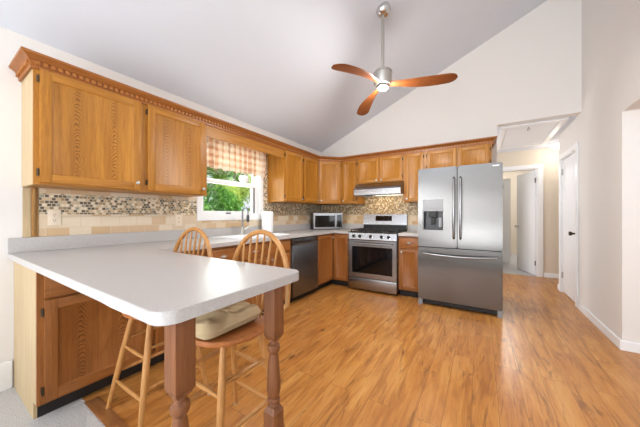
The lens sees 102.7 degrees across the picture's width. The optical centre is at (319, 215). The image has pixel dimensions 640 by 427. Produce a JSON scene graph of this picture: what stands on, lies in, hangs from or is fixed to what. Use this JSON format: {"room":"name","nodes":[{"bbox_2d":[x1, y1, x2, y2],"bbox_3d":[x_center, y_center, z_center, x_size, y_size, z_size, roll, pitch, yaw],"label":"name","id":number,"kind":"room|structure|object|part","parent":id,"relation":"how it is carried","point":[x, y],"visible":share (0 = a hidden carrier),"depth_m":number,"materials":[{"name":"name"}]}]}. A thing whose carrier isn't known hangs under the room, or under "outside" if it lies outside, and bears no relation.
{"room":"kitchen","nodes":[
{"label":"kitchen","id":0,"kind":"room"},
{"bbox_2d":[0,386,104,426],"bbox_3d":[-1.543,1.224,-2.619,5.600,0.100,7.225,0,0,32],"label":"floor","id":1,"kind":"structure","parent":0,"point":[13,412],"depth_m":1.50,"materials":[{"name":"white carpet"}]},
{"bbox_2d":[14,262,146,419],"bbox_3d":[-1.664,0.737,1.823,0.657,0.874,0.583,0,0,32],"label":"base cabinet","id":2,"kind":"object","parent":1,"relation":"on","point":[68,342],"visible":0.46,"depth_m":1.55,"materials":[{"name":"brown wood"}]},
{"bbox_3d":[-1.416,0.397,1.669,0.022,0.145,0.532,0,0,32],"label":"drawer","id":3,"kind":"part","parent":2,"relation":"part of","materials":[{"name":"brown wood"}]},
{"bbox_3d":[-1.434,0.687,1.679,0.019,0.774,0.583,0,0,32],"label":"frame","id":4,"kind":"part","parent":2,"relation":"part of","materials":[{"name":"brown wood"}]},
{"bbox_3d":[-1.417,0.771,1.670,0.019,0.575,0.532,0,0,32],"label":"door","id":5,"kind":"part","parent":2,"relation":"part of","materials":[{"name":"brown wood"}]},
{"bbox_2d":[84,396,128,426],"bbox_3d":[0.658,1.169,0.294,4.980,0.008,0.070,0,0,32],"label":"trim","id":6,"kind":"structure","parent":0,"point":[108,417],"depth_m":1.50,"materials":[{"name":"brown wood"}]},
{"bbox_2d":[0,27,320,386],"bbox_3d":[-2.938,-0.076,0.561,0.150,2.500,11.120,0,0,32],"label":"wall","id":7,"kind":"structure","parent":0,"point":[11,189],"depth_m":1.75,"materials":[{"name":"paint"}]},
{"bbox_2d":[0,360,11,391],"bbox_3d":[-3.963,1.081,-1.223,0.016,0.185,7.008,0,0,32],"label":"baseboard","id":8,"kind":"structure","parent":7,"relation":"attached to","point":[6,367],"depth_m":1.72,"materials":[{"name":"white wood"}]},
{"bbox_2d":[22,68,143,192],"bbox_3d":[-1.755,-0.569,1.946,0.372,0.745,0.623,0,0,32],"label":"upper cabinet","id":9,"kind":"object","parent":7,"relation":"attached to","point":[77,135],"visible":0.98,"depth_m":1.78,"materials":[{"name":"brown wood"}]},
{"bbox_2d":[129,104,206,196],"bbox_3d":[-1.434,-0.569,2.456,0.372,0.745,0.578,0,0,32],"label":"upper cabinet","id":10,"kind":"object","parent":7,"relation":"attached to","point":[175,145],"visible":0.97,"depth_m":2.33,"materials":[{"name":"brown wood"}]},
{"bbox_2d":[207,125,283,157],"bbox_3d":[-0.848,-0.876,3.147,0.019,0.130,1.213,0,0,32],"label":"valance board","id":11,"kind":"object","parent":10,"relation":"attached to","point":[212,132],"visible":0.86,"depth_m":3.02,"materials":[{"name":"brown wood"}]},
{"bbox_2d":[23,154,320,237],"bbox_3d":[-1.020,-0.390,3.449,0.018,1.093,3.943,0,0,32],"label":"tile backsplash","id":12,"kind":"structure","parent":7,"relation":"attached to","point":[83,212],"depth_m":2.26,"materials":[{"name":"tile"}]},
{"bbox_3d":[-2.040,-0.019,1.830,0.018,0.350,0.035,0,0,32],"label":"rope trim","id":13,"kind":"part","parent":12,"relation":"part of","materials":[{"name":"brown wood"}]},
{"bbox_2d":[47,210,60,224],"bbox_3d":[-1.985,0.019,1.910,0.008,0.116,0.072,0,0,32],"label":"electrical outlet","id":14,"kind":"object","parent":12,"relation":"attached to","point":[53,216],"visible":1,"depth_m":1.91,"materials":[{"name":"white plastic"}]},
{"bbox_2d":[175,215,181,225],"bbox_3d":[-1.489,0.054,2.697,0.008,0.116,0.072,0,0,32],"label":"electrical outlet","id":15,"kind":"object","parent":12,"relation":"attached to","point":[178,218],"visible":1,"depth_m":2.69,"materials":[{"name":"white plastic"}]},
{"bbox_2d":[197,174,262,220],"bbox_3d":[-1.171,-0.456,3.348,0.167,1.040,1.030,0,0,32],"label":"window","id":16,"kind":"structure","parent":7,"relation":"in","point":[256,188],"depth_m":3.42,"materials":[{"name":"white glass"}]},
{"bbox_3d":[-1.158,-0.218,3.345,0.035,0.415,0.890,0,0,32],"label":"sash","id":17,"kind":"part","parent":16,"relation":"part of","materials":[{"name":"white plastic"}]},
{"bbox_3d":[-1.200,-0.661,3.372,0.035,0.470,0.890,0,0,32],"label":"sash","id":18,"kind":"part","parent":16,"relation":"part of","materials":[{"name":"white plastic"}]},
{"bbox_2d":[207,137,265,176],"bbox_3d":[-1.040,-0.739,3.277,0.067,0.409,1.020,0,0,32],"label":"curtain valance","id":19,"kind":"object","parent":16,"relation":"hanging from","point":[226,156],"visible":0.74,"depth_m":3.20,"materials":[{"name":"fabric"}]},
{"bbox_2d":[239,173,248,182],"bbox_3d":[-1.016,-0.661,3.416,0.132,0.470,0.132,0,0,32],"label":"hanging planter","id":20,"kind":"object","parent":16,"relation":"hanging from","point":[243,178],"visible":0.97,"depth_m":3.37,"materials":[{"name":"white ceramic"}]},
{"bbox_2d":[8,46,496,162],"bbox_3d":[-0.105,-0.969,3.321,4.936,0.085,1.972,0,0,-23],"label":"crown molding","id":21,"kind":"structure","parent":7,"relation":"attached to","point":[25,59],"depth_m":2.30,"materials":[{"name":"brown wood"}]},
{"bbox_2d":[267,150,303,202],"bbox_3d":[-0.511,-0.569,3.922,0.372,0.745,0.453,0,0,32],"label":"upper cabinet","id":22,"kind":"object","parent":7,"relation":"attached to","point":[284,175],"visible":0.98,"depth_m":3.77,"materials":[{"name":"brown wood"}]},
{"bbox_3d":[-0.402,-0.569,3.853,0.019,0.745,0.453,0,0,32],"label":"frame","id":23,"kind":"part","parent":22,"relation":"part of","materials":[{"name":"brown wood"}]},
{"bbox_3d":[-0.386,-0.570,3.843,0.019,0.723,0.415,0,0,32],"label":"door","id":24,"kind":"part","parent":22,"relation":"part of","materials":[{"name":"brown wood"}]},
{"bbox_2d":[292,156,318,203],"bbox_3d":[-0.268,-0.569,4.307,0.372,0.745,0.453,0,0,32],"label":"upper cabinet","id":25,"kind":"object","parent":7,"relation":"attached to","point":[310,166],"visible":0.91,"depth_m":4.22,"materials":[{"name":"brown wood"}]},
{"bbox_3d":[-0.160,-0.569,4.238,0.019,0.745,0.453,0,0,32],"label":"frame","id":26,"kind":"part","parent":25,"relation":"part of","materials":[{"name":"brown wood"}]},
{"bbox_3d":[-0.143,-0.570,4.228,0.019,0.723,0.415,0,0,32],"label":"door","id":27,"kind":"part","parent":25,"relation":"part of","materials":[{"name":"brown wood"}]},
{"bbox_2d":[164,317,195,426],"bbox_3d":[-0.421,0.737,0.769,0.062,0.875,0.062,0,0,32],"label":"turned post","id":28,"kind":"object","parent":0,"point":[180,338],"visible":0.91,"depth_m":0.75,"materials":[{"name":"brown wood"}]},
{"bbox_2d":[0,0,546,151],"bbox_3d":[-1.288,-2.156,-0.478,4.050,1.932,11.120,0,0,32],"label":"ceiling","id":29,"kind":"structure","parent":0,"point":[266,65],"depth_m":2.65,"materials":[{"name":"paint"}]},
{"bbox_2d":[331,1,457,115],"bbox_3d":[0.683,-1.682,2.479,1.127,0.851,1.159,0,0,32],"label":"ceiling fan","id":30,"kind":"object","parent":29,"relation":"hanging from","point":[382,78],"visible":1,"depth_m":2.50,"materials":[{"name":"brown wood"}]},
{"bbox_3d":[0.368,-1.294,2.337,0.625,0.076,0.172,0,0,-39],"label":"blade","id":31,"kind":"part","parent":30,"relation":"part of","materials":[{"name":"brown wood"}]},
{"bbox_3d":[0.557,-1.294,2.928,0.172,0.076,0.625,0,0,-9],"label":"blade","id":32,"kind":"part","parent":30,"relation":"part of","materials":[{"name":"brown wood"}]},
{"bbox_3d":[0.974,-1.294,2.469,0.625,0.076,0.172,0,0,21],"label":"blade","id":33,"kind":"part","parent":30,"relation":"part of","materials":[{"name":"brown wood"}]},
{"bbox_2d":[82,254,639,426],"bbox_3d":[2.773,1.224,4.235,5.600,0.100,8.975,0,0,32],"label":"floor","id":34,"kind":"structure","parent":0,"point":[349,356],"depth_m":1.94,"materials":[{"name":"laminate"}]},
{"bbox_2d":[105,227,212,426],"bbox_3d":[-0.999,0.631,1.623,0.503,1.092,0.456,0,0,32],"label":"bar stool","id":35,"kind":"object","parent":34,"relation":"on","point":[147,356],"visible":0.36,"depth_m":1.55,"materials":[{"name":"brown wood"}]},
{"bbox_3d":[-1.216,0.879,1.564,0.161,0.581,0.035,0,0,-15],"label":"leg","id":36,"kind":"part","parent":35,"relation":"part of","materials":[{"name":"brown wood"}]},
{"bbox_3d":[-1.005,0.578,1.613,0.390,0.036,0.390,0,0,32],"label":"seat","id":37,"kind":"part","parent":35,"relation":"part of","materials":[{"name":"brown wood"}]},
{"bbox_3d":[-0.958,0.879,1.402,0.035,0.581,0.161,0,0,-11],"label":"leg","id":38,"kind":"part","parent":35,"relation":"part of","materials":[{"name":"brown wood"}]},
{"bbox_3d":[-0.794,0.879,1.660,0.161,0.581,0.035,0,0,-11],"label":"leg","id":39,"kind":"part","parent":35,"relation":"part of","materials":[{"name":"brown wood"}]},
{"bbox_2d":[150,249,202,365],"bbox_3d":[-1.391,0.737,2.257,0.657,0.874,0.438,0,0,32],"label":"base cabinet","id":40,"kind":"object","parent":34,"relation":"on","point":[158,334],"visible":0.1,"depth_m":1.97,"materials":[{"name":"brown wood"}]},
{"bbox_3d":[-1.145,0.771,2.102,0.019,0.575,0.391,0,0,32],"label":"door","id":41,"kind":"part","parent":40,"relation":"part of","materials":[{"name":"brown wood"}]},
{"bbox_2d":[204,245,237,260],"bbox_3d":[-1.174,0.737,2.602,0.656,0.874,0.373,0,0,32],"label":"base cabinet","id":42,"kind":"object","parent":34,"relation":"on","point":[227,252],"visible":0.12,"depth_m":2.44,"materials":[{"name":"brown wood"}]},
{"bbox_2d":[171,230,290,426],"bbox_3d":[-0.462,0.631,1.320,0.503,1.092,0.456,0,0,34],"label":"bar stool","id":43,"kind":"object","parent":34,"relation":"on","point":[246,332],"visible":0.59,"depth_m":1.32,"materials":[{"name":"brown wood"}]},
{"bbox_3d":[-0.427,0.879,1.098,0.035,0.581,0.161,0,0,-13],"label":"leg","id":44,"kind":"part","parent":43,"relation":"part of","materials":[{"name":"brown wood"}]},
{"bbox_2d":[196,300,263,339],"bbox_3d":[-0.534,0.540,1.338,0.365,0.161,0.379,0,0,32],"label":"seat cushion","id":45,"kind":"object","parent":43,"relation":"on","point":[210,325],"visible":0.55,"depth_m":1.21,"materials":[{"name":"beige fabric"}]},
{"bbox_3d":[-0.469,0.578,1.310,0.390,0.036,0.390,0,0,34],"label":"seat","id":46,"kind":"part","parent":43,"relation":"part of","materials":[{"name":"brown wood"}]},
{"bbox_3d":[-0.510,0.879,1.523,0.035,0.581,0.161,0,0,-9],"label":"leg","id":47,"kind":"part","parent":43,"relation":"part of","materials":[{"name":"brown wood"}]},
{"bbox_3d":[-0.257,0.879,1.352,0.161,0.581,0.035,0,0,-13],"label":"leg","id":48,"kind":"part","parent":43,"relation":"part of","materials":[{"name":"brown wood"}]},
{"bbox_2d":[238,239,290,314],"bbox_3d":[-0.848,0.737,3.119,0.657,0.874,0.846,0,0,32],"label":"base cabinet","id":49,"kind":"object","parent":34,"relation":"on","point":[285,242],"visible":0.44,"depth_m":2.92,"materials":[{"name":"brown wood"}]},
{"bbox_3d":[-0.711,0.397,2.789,0.022,0.145,0.386,0,0,32],"label":"drawer","id":50,"kind":"part","parent":49,"relation":"part of","materials":[{"name":"brown wood"}]},
{"bbox_3d":[-0.713,0.771,2.790,0.019,0.575,0.386,0,0,32],"label":"door","id":51,"kind":"part","parent":49,"relation":"part of","materials":[{"name":"brown wood"}]},
{"bbox_3d":[-0.618,0.687,2.975,0.019,0.774,0.846,0,0,32],"label":"frame","id":52,"kind":"part","parent":49,"relation":"part of","materials":[{"name":"brown wood"}]},
{"bbox_3d":[-0.491,0.397,3.138,0.022,0.145,0.384,0,0,32],"label":"drawer","id":53,"kind":"part","parent":49,"relation":"part of","materials":[{"name":"brown wood"}]},
{"bbox_3d":[-0.492,0.771,3.139,0.019,0.575,0.384,0,0,32],"label":"door","id":54,"kind":"part","parent":49,"relation":"part of","materials":[{"name":"brown wood"}]},
{"bbox_2d":[264,286,283,426],"bbox_3d":[-0.202,0.737,1.116,0.062,0.875,0.062,0,0,32],"label":"turned post","id":55,"kind":"object","parent":34,"relation":"on","point":[273,299],"visible":0.97,"depth_m":1.09,"materials":[{"name":"brown wood"}]},
{"bbox_2d":[290,235,317,302],"bbox_3d":[-0.432,0.740,3.724,0.678,0.868,0.605,0,0,32],"label":"dishwasher","id":56,"kind":"object","parent":34,"relation":"on","point":[303,250],"visible":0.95,"depth_m":3.53,"materials":[{"name":"grey metal"}]},
{"bbox_3d":[-0.170,0.384,3.557,0.056,0.019,0.512,0,0,32],"label":"handle","id":57,"kind":"part","parent":56,"relation":"part of","materials":[{"name":"silver metal"}]},
{"bbox_2d":[313,233,348,291],"bbox_3d":[0.114,0.737,4.407,0.914,0.874,1.117,0,0,32],"label":"base cabinet","id":58,"kind":"object","parent":34,"relation":"on","point":[333,248],"visible":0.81,"depth_m":4.16,"materials":[{"name":"brown wood"}]},
{"bbox_2d":[8,223,363,325],"bbox_3d":[-0.194,0.234,2.892,2.007,0.153,4.009,0,0,32],"label":"countertop","id":59,"kind":"structure","parent":58,"relation":"on","point":[138,275],"depth_m":1.24,"materials":[{"name":"laminate"}]},
{"bbox_2d":[240,207,248,234],"bbox_3d":[-0.952,0.071,3.235,0.118,0.350,0.155,0,0,-15],"label":"tap","id":60,"kind":"object","parent":59,"relation":"on","point":[243,208],"visible":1,"depth_m":3.22,"materials":[{"name":"silver metal"}]},
{"bbox_3d":[-0.942,0.026,3.215,0.120,0.260,0.020,0,0,32],"label":"spout","id":61,"kind":"part","parent":60,"relation":"part of","materials":[{"name":"silver metal"}]},
{"bbox_2d":[211,233,288,239],"bbox_3d":[-0.832,0.344,3.146,0.470,0.194,0.840,0,0,32],"label":"sink","id":62,"kind":"object","parent":59,"relation":"in","point":[234,237],"visible":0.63,"depth_m":3.08,"materials":[{"name":"white ceramic"}]},
{"bbox_3d":[-0.910,0.348,2.965,0.340,0.185,0.370,0,0,32],"label":"bowl","id":63,"kind":"part","parent":62,"relation":"part of","materials":[{"name":"white ceramic"}]},
{"bbox_2d":[262,210,272,232],"bbox_3d":[-0.750,0.092,3.650,0.170,0.335,0.170,0,0,32],"label":"paper towel holder","id":64,"kind":"object","parent":59,"relation":"on","point":[267,216],"visible":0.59,"depth_m":3.58,"materials":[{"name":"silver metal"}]},
{"bbox_2d":[311,213,341,229],"bbox_3d":[0.120,0.112,4.669,0.530,0.295,0.309,0,0,-13],"label":"microwave","id":65,"kind":"object","parent":59,"relation":"on","point":[318,220],"visible":0.98,"depth_m":4.56,"materials":[{"name":"grey plastic"}]},
{"bbox_3d":[0.085,0.106,4.555,0.410,0.283,0.030,0,0,-13],"label":"door","id":66,"kind":"part","parent":65,"relation":"part of","materials":[{"name":"silver metal"}]},
{"bbox_3d":[0.344,0.106,4.614,0.118,0.283,0.030,0,0,-13],"label":"control panel","id":67,"kind":"part","parent":65,"relation":"part of","materials":[{"name":"silver metal"}]},
{"bbox_3d":[0.086,0.692,4.057,0.019,0.735,0.450,0,0,32],"label":"door","id":68,"kind":"part","parent":58,"relation":"part of","materials":[{"name":"brown wood"}]},
{"bbox_3d":[0.341,0.692,4.191,0.260,0.735,0.019,0,0,32],"label":"door","id":69,"kind":"part","parent":58,"relation":"part of","materials":[{"name":"brown wood"}]},
{"bbox_2d":[349,214,407,294],"bbox_3d":[0.931,0.582,4.104,0.756,1.185,0.732,0,0,32],"label":"gas range","id":70,"kind":"object","parent":34,"relation":"on","point":[373,248],"visible":0.98,"depth_m":3.88,"materials":[{"name":"silver metal"}]},
{"bbox_3d":[0.754,0.432,3.822,0.660,0.024,0.066,0,0,32],"label":"oven handle","id":71,"kind":"part","parent":70,"relation":"part of","materials":[{"name":"silver metal"}]},
{"bbox_3d":[0.787,1.054,3.876,0.756,0.170,0.054,0,0,32],"label":"storage drawer","id":72,"kind":"part","parent":70,"relation":"part of","materials":[{"name":"silver metal"}]},
{"bbox_3d":[0.787,0.674,3.874,0.756,0.570,0.058,0,0,32],"label":"oven door","id":73,"kind":"part","parent":70,"relation":"part of","materials":[{"name":"silver metal"}]},
{"bbox_3d":[0.787,0.327,3.876,0.756,0.114,0.054,0,0,32],"label":"knob panel","id":74,"kind":"part","parent":70,"relation":"part of","materials":[{"name":"silver metal"}]},
{"bbox_2d":[350,230,405,233],"bbox_3d":[0.949,0.267,4.132,0.756,0.014,0.550,0,0,32],"label":"cooktop","id":75,"kind":"object","parent":70,"relation":"in","point":[357,231],"depth_m":3.93,"materials":[{"name":"black metal"}]},
{"bbox_3d":[1.094,0.215,4.362,0.748,0.082,0.007,0,0,32],"label":"trim","id":76,"kind":"part","parent":70,"relation":"part of","materials":[{"name":"black plastic"}]},
{"bbox_2d":[399,236,419,297],"bbox_3d":[1.413,0.737,3.859,0.296,0.874,0.657,0,0,32],"label":"base cabinet","id":77,"kind":"object","parent":34,"relation":"on","point":[408,245],"visible":0.65,"depth_m":3.62,"materials":[{"name":"brown wood"}]},
{"bbox_2d":[398,225,417,236],"bbox_3d":[1.415,0.228,3.861,0.295,0.140,0.654,0,0,32],"label":"countertop","id":78,"kind":"structure","parent":77,"relation":"on","point":[413,229],"depth_m":3.81,"materials":[{"name":"laminate"}]},
{"bbox_3d":[1.258,0.774,3.614,0.254,0.570,0.019,0,0,32],"label":"door","id":79,"kind":"part","parent":77,"relation":"part of","materials":[{"name":"brown wood"}]},
{"bbox_3d":[1.258,0.399,3.613,0.254,0.150,0.022,0,0,32],"label":"drawer","id":80,"kind":"part","parent":77,"relation":"part of","materials":[{"name":"brown wood"}]},
{"bbox_2d":[418,162,502,317],"bbox_3d":[1.859,0.286,3.415,0.910,1.775,0.838,0,0,32],"label":"refrigerator","id":81,"kind":"object","parent":34,"relation":"on","point":[460,209],"visible":1,"depth_m":3.09,"materials":[{"name":"grey metal"}]},
{"bbox_3d":[1.441,-0.127,3.265,0.240,0.142,0.004,0,0,32],"label":"dispenser panel","id":82,"kind":"part","parent":81,"relation":"part of","materials":[{"name":"grey plastic"}]},
{"bbox_3d":[1.501,-0.096,3.278,0.451,1.010,0.081,0,0,32],"label":"door","id":83,"kind":"part","parent":81,"relation":"part of","materials":[{"name":"silver metal"}]},
{"bbox_3d":[1.625,-0.086,3.112,0.024,0.771,0.076,0,0,32],"label":"handle","id":84,"kind":"part","parent":81,"relation":"part of","materials":[{"name":"silver metal"}]},
{"bbox_3d":[1.655,0.495,3.092,0.832,0.046,0.075,0,0,32],"label":"handle","id":85,"kind":"part","parent":81,"relation":"part of","materials":[{"name":"silver metal"}]},
{"bbox_3d":[1.695,0.754,3.155,0.910,0.670,0.081,0,0,32],"label":"freezer drawer","id":86,"kind":"part","parent":81,"relation":"part of","materials":[{"name":"silver metal"}]},
{"bbox_3d":[1.686,-0.086,3.073,0.024,0.771,0.076,0,0,32],"label":"handle","id":87,"kind":"part","parent":81,"relation":"part of","materials":[{"name":"silver metal"}]},
{"bbox_3d":[1.889,-0.096,3.033,0.451,1.010,0.081,0,0,32],"label":"door","id":88,"kind":"part","parent":81,"relation":"part of","materials":[{"name":"silver metal"}]},
{"bbox_2d":[502,179,510,262],"bbox_3d":[4.402,0.144,6.249,0.410,2.040,0.111,0,0,32],"label":"door","id":89,"kind":"structure","parent":34,"relation":"on","point":[506,250],"depth_m":6.20,"materials":[{"name":"white paint"}]},
{"bbox_2d":[321,0,581,230],"bbox_3d":[1.643,-0.866,4.176,3.750,4.080,0.120,0,0,32],"label":"wall","id":90,"kind":"structure","parent":0,"point":[531,70],"depth_m":3.59,"materials":[{"name":"paint"}]},
{"bbox_2d":[309,161,347,204],"bbox_3d":[0.123,-0.569,4.690,0.628,0.745,0.628,0,0,32],"label":"upper cabinet","id":91,"kind":"object","parent":90,"relation":"attached to","point":[329,172],"visible":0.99,"depth_m":4.46,"materials":[{"name":"brown wood"}]},
{"bbox_3d":[0.175,-0.570,4.460,0.383,0.723,0.019,0,0,-13],"label":"door","id":92,"kind":"part","parent":91,"relation":"part of","materials":[{"name":"brown wood"}]},
{"bbox_2d":[341,160,364,204],"bbox_3d":[0.580,-0.569,4.552,0.308,0.745,0.372,0,0,32],"label":"upper cabinet","id":93,"kind":"object","parent":90,"relation":"attached to","point":[349,169],"visible":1,"depth_m":4.43,"materials":[{"name":"brown wood"}]},
{"bbox_3d":[0.503,-0.570,4.426,0.255,0.723,0.019,0,0,32],"label":"door","id":94,"kind":"part","parent":93,"relation":"part of","materials":[{"name":"brown wood"}]},
{"bbox_3d":[0.511,-0.569,4.443,0.308,0.745,0.019,0,0,32],"label":"frame","id":95,"kind":"part","parent":93,"relation":"part of","materials":[{"name":"brown wood"}]},
{"bbox_2d":[322,196,417,229],"bbox_3d":[0.879,-0.040,4.580,1.983,0.568,0.007,0,0,32],"label":"tile backsplash","id":96,"kind":"structure","parent":90,"relation":"attached to","point":[354,214],"depth_m":4.50,"materials":[{"name":"tile"}]},
{"bbox_2d":[354,181,403,196],"bbox_3d":[1.006,-0.425,4.215,0.760,0.198,0.490,0,0,32],"label":"range hood","id":97,"kind":"object","parent":90,"relation":"attached to","point":[385,188],"visible":0.85,"depth_m":4.04,"materials":[{"name":"silver metal"}]},
{"bbox_2d":[358,155,403,183],"bbox_3d":[1.037,-0.734,4.264,0.768,0.415,0.372,0,0,32],"label":"upper cabinet","id":98,"kind":"object","parent":90,"relation":"attached to","point":[389,168],"visible":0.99,"depth_m":4.11,"materials":[{"name":"brown wood"}]},
{"bbox_3d":[0.800,-0.735,4.239,0.355,0.393,0.019,0,0,32],"label":"door","id":99,"kind":"part","parent":98,"relation":"part of","materials":[{"name":"brown wood"}]},
{"bbox_3d":[1.117,-0.735,4.040,0.355,0.393,0.019,0,0,32],"label":"door","id":100,"kind":"part","parent":98,"relation":"part of","materials":[{"name":"brown wood"}]},
{"bbox_2d":[404,152,424,202],"bbox_3d":[1.494,-0.569,3.977,0.308,0.745,0.372,0,0,32],"label":"upper cabinet","id":101,"kind":"object","parent":90,"relation":"attached to","point":[413,162],"visible":0.77,"depth_m":3.86,"materials":[{"name":"brown wood"}]},
{"bbox_2d":[425,144,491,168],"bbox_3d":[1.980,-0.783,3.688,0.818,0.315,0.343,0,0,32],"label":"upper cabinet","id":102,"kind":"object","parent":90,"relation":"attached to","point":[478,154],"visible":0.67,"depth_m":3.52,"materials":[{"name":"brown wood"}]},
{"bbox_3d":[1.735,-0.784,3.651,0.385,0.293,0.019,0,0,32],"label":"door","id":103,"kind":"part","parent":102,"relation":"part of","materials":[{"name":"brown wood"}]},
{"bbox_3d":[2.067,-0.784,3.442,0.360,0.293,0.019,0,0,32],"label":"door","id":104,"kind":"part","parent":102,"relation":"part of","materials":[{"name":"brown wood"}]},
{"bbox_2d":[503,170,533,254],"bbox_3d":[5.530,-0.076,7.862,3.600,2.500,0.100,0,0,32],"label":"wall","id":105,"kind":"structure","parent":0,"point":[506,175],"depth_m":7.64,"materials":[{"name":"paint"}]},
{"bbox_2d":[497,148,558,276],"bbox_3d":[4.126,-0.076,4.976,4.100,2.500,0.120,0,0,32],"label":"wall","id":106,"kind":"structure","parent":0,"point":[549,157],"depth_m":4.80,"materials":[{"name":"paint"}]},
{"bbox_2d":[503,164,542,276],"bbox_3d":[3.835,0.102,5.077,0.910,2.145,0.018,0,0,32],"label":"trim","id":107,"kind":"structure","parent":106,"relation":"attached to","point":[539,166],"depth_m":4.86,"materials":[{"name":"white wood"}]},
{"bbox_2d":[515,170,536,274],"bbox_3d":[4.255,0.148,5.265,0.176,2.028,0.719,0,0,14],"label":"door","id":108,"kind":"structure","parent":106,"relation":"in","point":[526,226],"depth_m":5.20,"materials":[{"name":"white paint"}]},
{"bbox_2d":[544,273,558,278],"bbox_3d":[4.985,1.131,4.355,1.785,0.085,0.016,0,0,32],"label":"baseboard","id":109,"kind":"structure","parent":106,"relation":"attached to","point":[547,275],"depth_m":4.77,"materials":[{"name":"white wood"}]},
{"bbox_2d":[497,115,577,152],"bbox_3d":[3.593,-1.294,4.129,4.100,0.065,1.880,0,0,32],"label":"ceiling","id":110,"kind":"structure","parent":0,"point":[555,138],"depth_m":4.27,"materials":[{"name":"paint"}]},
{"bbox_2d":[497,117,568,149],"bbox_3d":[3.284,-1.231,4.088,0.720,0.060,1.440,0,0,32],"label":"attic hatch","id":111,"kind":"object","parent":110,"relation":"attached to","point":[528,134],"visible":0.95,"depth_m":3.93,"materials":[{"name":"white paint"}]},
{"bbox_3d":[3.284,-1.257,4.088,0.570,0.008,1.290,0,0,32],"label":"hatch panel","id":112,"kind":"part","parent":111,"relation":"part of","materials":[{"name":"white paint"}]},
{"bbox_2d":[548,141,558,148],"bbox_3d":[4.184,-1.208,4.467,0.300,0.105,0.300,0,0,32],"label":"ceiling light","id":113,"kind":"object","parent":110,"relation":"attached to","point":[554,145],"visible":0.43,"depth_m":4.44,"materials":[{"name":"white glass"}]},
{"bbox_2d":[559,0,639,342],"bbox_3d":[0.607,-0.926,-1.110,0.130,4.200,12.070,0,0,32],"label":"wall","id":114,"kind":"structure","parent":0,"point":[606,130],"depth_m":2.43,"materials":[{"name":"paint"}]},
{"bbox_2d":[562,153,574,301],"bbox_3d":[3.487,0.166,3.596,0.111,1.993,0.714,0,0,32],"label":"door","id":115,"kind":"structure","parent":114,"relation":"in","point":[568,171],"depth_m":3.60,"materials":[{"name":"white paint"}]},
{"bbox_2d":[559,142,578,307],"bbox_3d":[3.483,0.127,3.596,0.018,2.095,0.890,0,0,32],"label":"trim","id":116,"kind":"structure","parent":114,"relation":"attached to","point":[575,146],"depth_m":3.27,"materials":[{"name":"white wood"}]},
{"bbox_2d":[577,302,639,353],"bbox_3d":[3.416,1.131,2.410,1.167,0.085,1.175,0,0,32],"label":"baseboard","id":117,"kind":"structure","parent":114,"relation":"attached to","point":[623,345],"depth_m":2.39,"materials":[{"name":"white wood"}]},
{"label":"outside","id":118,"kind":"structure","parent":0,"visible":0},
{"bbox_3d":[-10.072,1.924,17.391,29.840,0.500,40.000,0,0,32],"label":"ground","id":119,"kind":"structure","parent":118,"visible":0},
{"bbox_2d":[203,167,244,210],"bbox_3d":[-3.761,-0.340,7.179,3.123,4.448,2.843,0,0,32],"label":"tree","id":120,"kind":"object","parent":119,"relation":"on","point":[214,204],"visible":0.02,"depth_m":6.96,"materials":[{"name":"green plant"}]},
{"bbox_2d":[207,167,251,210],"bbox_3d":[-3.693,-0.745,10.864,3.393,4.866,3.091,0,0,32],"label":"tree","id":121,"kind":"object","parent":119,"relation":"on","point":[242,192],"visible":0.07,"depth_m":10.71,"materials":[{"name":"green plant"}]},
{"bbox_2d":[207,172,251,210],"bbox_3d":[-6.261,-0.721,14.907,4.980,4.795,7.128,0,0,32],"label":"tree","id":122,"kind":"object","parent":119,"relation":"on","point":[238,174],"visible":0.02,"depth_m":14.35,"materials":[{"name":"green plant"}]}
]}

